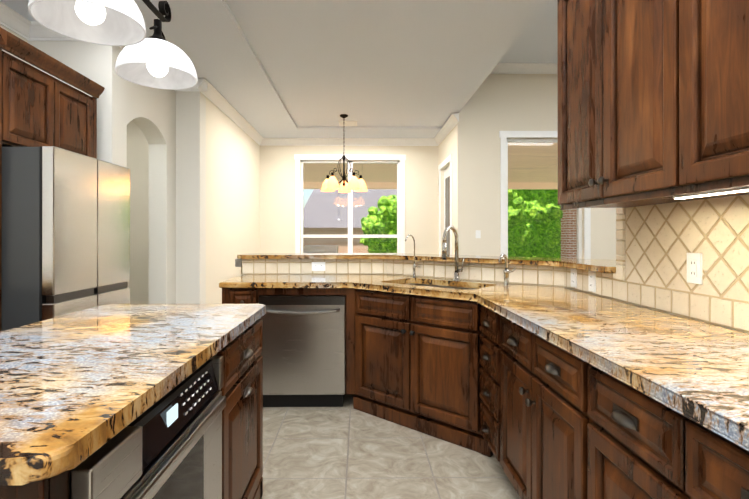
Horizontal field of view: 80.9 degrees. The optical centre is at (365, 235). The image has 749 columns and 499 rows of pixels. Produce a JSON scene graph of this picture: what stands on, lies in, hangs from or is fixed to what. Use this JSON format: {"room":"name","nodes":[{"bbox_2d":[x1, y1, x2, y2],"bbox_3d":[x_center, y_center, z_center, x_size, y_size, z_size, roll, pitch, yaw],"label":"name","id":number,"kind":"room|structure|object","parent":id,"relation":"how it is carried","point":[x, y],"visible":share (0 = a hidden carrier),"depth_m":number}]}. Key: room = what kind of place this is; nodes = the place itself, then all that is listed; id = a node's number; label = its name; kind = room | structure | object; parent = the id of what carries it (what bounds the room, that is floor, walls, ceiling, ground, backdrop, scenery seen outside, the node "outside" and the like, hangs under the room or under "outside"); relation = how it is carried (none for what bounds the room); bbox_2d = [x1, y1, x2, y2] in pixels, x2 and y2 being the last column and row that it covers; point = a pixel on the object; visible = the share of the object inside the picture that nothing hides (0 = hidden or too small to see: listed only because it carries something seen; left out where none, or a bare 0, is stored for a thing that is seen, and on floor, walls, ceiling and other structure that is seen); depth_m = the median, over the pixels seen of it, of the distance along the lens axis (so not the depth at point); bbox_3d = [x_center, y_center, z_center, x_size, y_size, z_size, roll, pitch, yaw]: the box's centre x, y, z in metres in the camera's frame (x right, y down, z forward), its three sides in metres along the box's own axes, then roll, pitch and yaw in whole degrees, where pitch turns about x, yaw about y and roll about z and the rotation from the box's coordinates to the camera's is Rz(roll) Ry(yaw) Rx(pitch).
{"room":"kitchen","nodes":[
{"label":"kitchen","id":0,"kind":"room"},
{"bbox_2d":[0,24,27,63],"bbox_3d":[-3.008,-0.311,0.103,0.200,3.050,7.460,0,0,-1],"label":"wall","id":1,"kind":"structure","parent":0,"point":[13,33],"depth_m":3.69},
{"bbox_2d":[0,2,38,40],"bbox_3d":[-2.860,-1.775,0.107,0.095,0.122,7.460,0,0,-1],"label":"crown molding","id":2,"kind":"structure","parent":1,"relation":"attached to","point":[18,24],"depth_m":3.64},
{"bbox_2d":[28,41,88,94],"bbox_3d":[-2.788,-0.305,3.936,0.730,3.050,0.200,0,0,-1],"label":"wall","id":3,"kind":"structure","parent":0,"point":[73,55],"depth_m":3.84},
{"bbox_2d":[32,21,79,40],"bbox_3d":[-2.531,-1.769,3.794,0.600,0.122,0.095,0,0,-1],"label":"crown molding","id":4,"kind":"structure","parent":3,"relation":"attached to","point":[39,32],"depth_m":3.81},
{"bbox_2d":[89,43,175,303],"bbox_3d":[-2.329,-0.304,4.506,0.200,3.050,1.330,0,0,-1],"label":"wall","id":5,"kind":"structure","parent":0,"point":[149,112],"depth_m":4.85},
{"bbox_2d":[119,46,186,90],"bbox_3d":[-2.174,-1.768,4.463,0.110,0.122,1.425,0,0,-1],"label":"crown molding","id":6,"kind":"structure","parent":5,"relation":"attached to","point":[122,47],"depth_m":5.16},
{"bbox_2d":[127,121,148,303],"bbox_3d":[-2.999,-0.301,6.173,1.660,3.050,0.200,0,0,-1],"label":"wall","id":7,"kind":"structure","parent":0,"point":[138,164],"depth_m":6.07},
{"bbox_2d":[176,91,205,303],"bbox_3d":[-2.198,-0.302,5.272,0.480,3.050,0.200,0,0,-1],"label":"wall","id":8,"kind":"structure","parent":0,"point":[190,197],"depth_m":5.17},
{"bbox_2d":[206,97,259,303],"bbox_3d":[-2.076,-0.300,6.809,0.200,3.050,2.870,0,0,-1],"label":"wall","id":9,"kind":"structure","parent":0,"point":[232,190],"depth_m":6.25},
{"bbox_2d":[194,78,263,144],"bbox_3d":[-1.937,-1.764,6.615,0.115,0.122,3.065,0,0,-1],"label":"crown molding","id":10,"kind":"structure","parent":9,"relation":"attached to","point":[203,85],"depth_m":6.05},
{"bbox_2d":[0,0,547,137],"bbox_3d":[-1.765,-2.257,2.421,6.440,0.850,12.060,0,0,-1],"label":"ceiling","id":11,"kind":"structure","parent":0,"point":[318,68],"depth_m":4.51},
{"bbox_2d":[28,0,197,89],"bbox_3d":[-0.784,-1.237,1.106,0.284,1.264,1.412,0,0,-1],"label":"pendant light","id":12,"kind":"object","parent":11,"relation":"hanging from","point":[157,59],"visible":1,"depth_m":1.38},
{"bbox_2d":[321,114,366,192],"bbox_3d":[-0.334,-1.279,6.781,0.723,1.159,0.700,0,0,-1],"label":"chandelier","id":13,"kind":"object","parent":11,"relation":"hanging from","point":[331,183],"visible":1,"depth_m":6.74},
{"bbox_2d":[339,121,356,125],"bbox_3d":[-0.291,-1.850,7.238,0.300,0.015,0.300,0,0,-1],"label":"ceiling vent","id":14,"kind":"object","parent":11,"relation":"in","point":[350,123],"visible":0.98,"depth_m":7.19},
{"bbox_2d":[260,146,437,253],"bbox_3d":[-0.314,-0.297,8.365,3.760,3.050,0.200,0,0,-1],"label":"wall","id":15,"kind":"structure","parent":0,"point":[277,199],"depth_m":8.27},
{"bbox_2d":[260,138,437,145],"bbox_3d":[-0.313,-1.761,8.219,3.360,0.122,0.095,0,0,-1],"label":"crown molding","id":16,"kind":"structure","parent":15,"relation":"attached to","point":[267,141],"depth_m":8.22},
{"bbox_2d":[294,154,405,252],"bbox_3d":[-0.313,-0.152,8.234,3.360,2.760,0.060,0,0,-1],"label":"window frame","id":17,"kind":"structure","parent":15,"relation":"attached to","point":[297,157],"depth_m":8.24},
{"bbox_2d":[301,160,399,252],"bbox_3d":[-0.294,-0.352,8.365,1.880,2.160,0.070,0,0,-1],"label":"window","id":18,"kind":"structure","parent":15,"relation":"in","point":[350,236],"depth_m":8.34},
{"bbox_2d":[261,388,520,498],"bbox_3d":[0.865,1.268,2.445,11.700,0.100,12.060,0,0,-1],"label":"floor","id":19,"kind":"structure","parent":0,"point":[347,450],"depth_m":2.37},
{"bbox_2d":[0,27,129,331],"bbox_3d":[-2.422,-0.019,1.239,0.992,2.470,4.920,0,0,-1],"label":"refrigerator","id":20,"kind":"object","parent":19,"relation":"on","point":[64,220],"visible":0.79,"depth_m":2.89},
{"bbox_2d":[0,312,265,498],"bbox_3d":[-0.824,0.788,1.360,0.772,0.856,1.427,0,0,-1],"label":"kitchen island","id":21,"kind":"object","parent":19,"relation":"on","point":[202,437],"depth_m":1.16},
{"bbox_2d":[0,304,265,487],"bbox_3d":[-0.839,0.340,1.357,0.765,0.040,1.460,0,0,-1],"label":"island countertop","id":22,"kind":"structure","parent":21,"relation":"on","point":[68,380],"depth_m":1.05},
{"bbox_2d":[219,226,748,498],"bbox_3d":[0.139,0.569,1.318,2.281,1.294,4.820,0,0,-1],"label":"cabinet","id":23,"kind":"object","parent":19,"relation":"on","point":[544,392],"visible":0.96,"depth_m":1.87},
{"bbox_2d":[242,273,618,300],"bbox_3d":[0.185,0.706,3.038,2.455,1.025,1.700,0,0,-1],"label":"wall","id":24,"kind":"structure","parent":0,"point":[527,284],"depth_m":2.83},
{"bbox_2d":[235,259,241,266],"bbox_3d":[-1.076,0.227,3.710,0.048,0.066,0.030,0,0,-1],"label":"power outlet","id":25,"kind":"object","parent":24,"relation":"attached to","point":[238,262],"visible":0.92,"depth_m":3.69},
{"bbox_2d":[237,253,617,272],"bbox_3d":[0.279,0.175,3.171,2.725,0.033,1.900,0,0,-1],"label":"bar","id":26,"kind":"object","parent":24,"relation":"on","point":[602,265],"visible":0.88,"depth_m":3.28},
{"bbox_2d":[241,259,617,299],"bbox_3d":[0.102,0.258,3.038,2.305,0.131,1.700,0,0,-1],"label":"backsplash","id":27,"kind":"structure","parent":24,"relation":"attached to","point":[607,285],"depth_m":3.36},
{"bbox_2d":[312,262,324,270],"bbox_3d":[-0.400,0.258,3.720,0.115,0.075,0.006,0,0,-1],"label":"outlet","id":28,"kind":"object","parent":27,"relation":"attached to","point":[318,268],"visible":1,"depth_m":3.72},
{"bbox_2d":[571,268,576,287],"bbox_3d":[1.255,0.253,2.652,0.008,0.112,0.070,0,0,-1],"label":"outlet","id":29,"kind":"object","parent":27,"relation":"attached to","point":[573,277],"visible":1,"depth_m":2.64},
{"bbox_2d":[588,271,595,291],"bbox_3d":[1.258,0.253,2.442,0.008,0.112,0.070,0,0,-1],"label":"outlet","id":30,"kind":"object","parent":27,"relation":"attached to","point":[592,281],"visible":1,"depth_m":2.43},
{"bbox_2d":[438,115,470,254],"bbox_3d":[1.476,-0.298,7.456,0.200,3.050,1.660,0,0,-1],"label":"wall","id":31,"kind":"structure","parent":0,"point":[456,142],"depth_m":6.63},
{"bbox_2d":[438,154,451,254],"bbox_3d":[1.362,-0.038,7.554,0.025,2.530,1.120,0,0,-1],"label":"door frame","id":32,"kind":"structure","parent":31,"relation":"attached to","point":[449,159],"depth_m":7.35},
{"bbox_2d":[433,113,458,144],"bbox_3d":[1.330,-1.763,7.358,0.095,0.122,1.655,0,0,-1],"label":"crown molding","id":33,"kind":"structure","parent":31,"relation":"attached to","point":[453,119],"depth_m":7.20},
{"bbox_2d":[444,165,449,254],"bbox_3d":[1.435,0.007,7.555,0.080,2.430,0.910,0,0,-1],"label":"patio door","id":34,"kind":"structure","parent":31,"relation":"in","point":[447,197],"depth_m":7.67},
{"bbox_2d":[499,0,557,62],"bbox_3d":[4.095,-2.634,1.660,5.260,0.100,10.400,0,0,-1],"label":"ceiling","id":35,"kind":"structure","parent":0,"point":[536,41],"depth_m":5.81},
{"bbox_2d":[459,74,618,259],"bbox_3d":[4.025,-0.675,6.756,5.280,3.800,0.200,0,0,-1],"label":"wall","id":36,"kind":"structure","parent":0,"point":[495,104],"depth_m":6.63},
{"bbox_2d":[476,230,480,237],"bbox_3d":[1.696,-0.025,6.618,0.075,0.118,0.020,0,0,-1],"label":"light switch","id":37,"kind":"object","parent":36,"relation":"attached to","point":[478,233],"visible":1,"depth_m":6.62},
{"bbox_2d":[490,63,557,73],"bbox_3d":[3.937,-2.514,6.611,5.060,0.122,0.095,0,0,-1],"label":"crown molding","id":38,"kind":"structure","parent":36,"relation":"attached to","point":[525,68],"depth_m":6.60},
{"bbox_2d":[507,139,581,258],"bbox_3d":[2.715,-0.430,6.740,1.180,2.110,0.070,0,0,-1],"label":"living room window","id":39,"kind":"structure","parent":36,"relation":"in","point":[579,223],"depth_m":6.74},
{"bbox_2d":[499,131,590,258],"bbox_3d":[2.716,-0.415,6.610,1.440,2.340,0.060,0,0,-1],"label":"door frame","id":40,"kind":"structure","parent":36,"relation":"attached to","point":[504,136],"depth_m":6.61},
{"bbox_2d":[619,214,748,333],"bbox_3d":[1.399,-0.338,-0.686,0.185,3.100,5.780,0,0,-1],"label":"wall","id":41,"kind":"structure","parent":0,"point":[675,314],"depth_m":1.79},
{"bbox_2d":[557,0,726,209],"bbox_3d":[1.104,-0.706,1.733,0.344,1.136,0.817,0,0,-1],"label":"upper cabinet","id":42,"kind":"object","parent":41,"relation":"attached to","point":[653,102],"depth_m":1.67},
{"bbox_2d":[673,186,748,198],"bbox_3d":[1.042,-0.132,0.180,0.040,0.016,2.520,0,0,-1],"label":"under-cabinet light","id":43,"kind":"object","parent":42,"relation":"attached to","point":[720,192],"visible":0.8,"depth_m":1.28},
{"bbox_2d":[616,194,748,331],"bbox_3d":[1.284,-0.033,0.412,0.020,0.702,3.580,0,0,-1],"label":"backsplash","id":44,"kind":"structure","parent":41,"relation":"attached to","point":[657,244],"depth_m":1.73},
{"bbox_2d":[687,253,701,284],"bbox_3d":[1.266,0.124,1.692,0.008,0.118,0.075,0,0,-1],"label":"outlet","id":45,"kind":"object","parent":44,"relation":"attached to","point":[694,268],"visible":1,"depth_m":1.69},
{"bbox_2d":[669,0,748,195],"bbox_3d":[1.113,-0.707,0.920,0.344,1.136,0.810,0,0,-1],"label":"upper cabinet","id":46,"kind":"object","parent":41,"relation":"attached to","point":[709,39],"depth_m":1.21},
{"label":"outside","id":47,"kind":"structure","parent":0,"visible":0},
{"bbox_3d":[9.636,1.539,34.920,140.000,0.270,110.000,0,0,-1],"label":"ground","id":48,"kind":"structure","parent":47,"visible":0},
{"bbox_2d":[303,189,396,252],"bbox_3d":[12.798,-1.077,33.861,34.700,5.500,12.800,0,0,-1],"label":"neighbouring house","id":49,"kind":"structure","parent":48,"relation":"on","point":[332,215],"depth_m":28.89},
{"bbox_2d":[360,195,396,252],"bbox_3d":[1.061,0.028,14.432,2.513,2.725,2.185,0,0,-1],"label":"tree","id":50,"kind":"object","parent":48,"relation":"on","point":[384,220],"depth_m":14.06},
{"bbox_2d":[525,221,536,256],"bbox_3d":[6.558,-1.972,18.978,8.700,6.724,3.546,0,0,-1],"label":"tree","id":51,"kind":"object","parent":48,"relation":"on","point":[530,226],"depth_m":17.48},
{"bbox_2d":[508,189,562,257],"bbox_3d":[6.142,-1.477,15.096,7.086,5.727,3.591,0,0,-1],"label":"tree","id":52,"kind":"object","parent":48,"relation":"on","point":[522,246],"depth_m":13.94},
{"bbox_3d":[0.778,1.306,9.915,11.700,0.110,6.200,0,0,-1],"label":"floor","id":53,"kind":"structure","parent":48,"relation":"on","visible":0},
{"bbox_2d":[303,246,337,252],"bbox_3d":[-1.024,0.726,10.069,1.240,1.010,0.592,0,0,-1],"label":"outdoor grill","id":54,"kind":"object","parent":53,"relation":"on","point":[321,250],"depth_m":9.88},
{"bbox_2d":[561,209,576,258],"bbox_3d":[1.740,-0.229,13.104,9.500,2.970,0.850,0,0,-1],"label":"brick column","id":55,"kind":"structure","parent":53,"relation":"on","point":[570,253],"depth_m":13.13},
{"bbox_2d":[303,143,557,189],"bbox_3d":[0.778,-1.554,9.920,11.700,0.330,6.200,0,0,-1],"label":"ceiling","id":56,"kind":"structure","parent":55,"relation":"on","point":[523,158],"depth_m":10.67}
]}

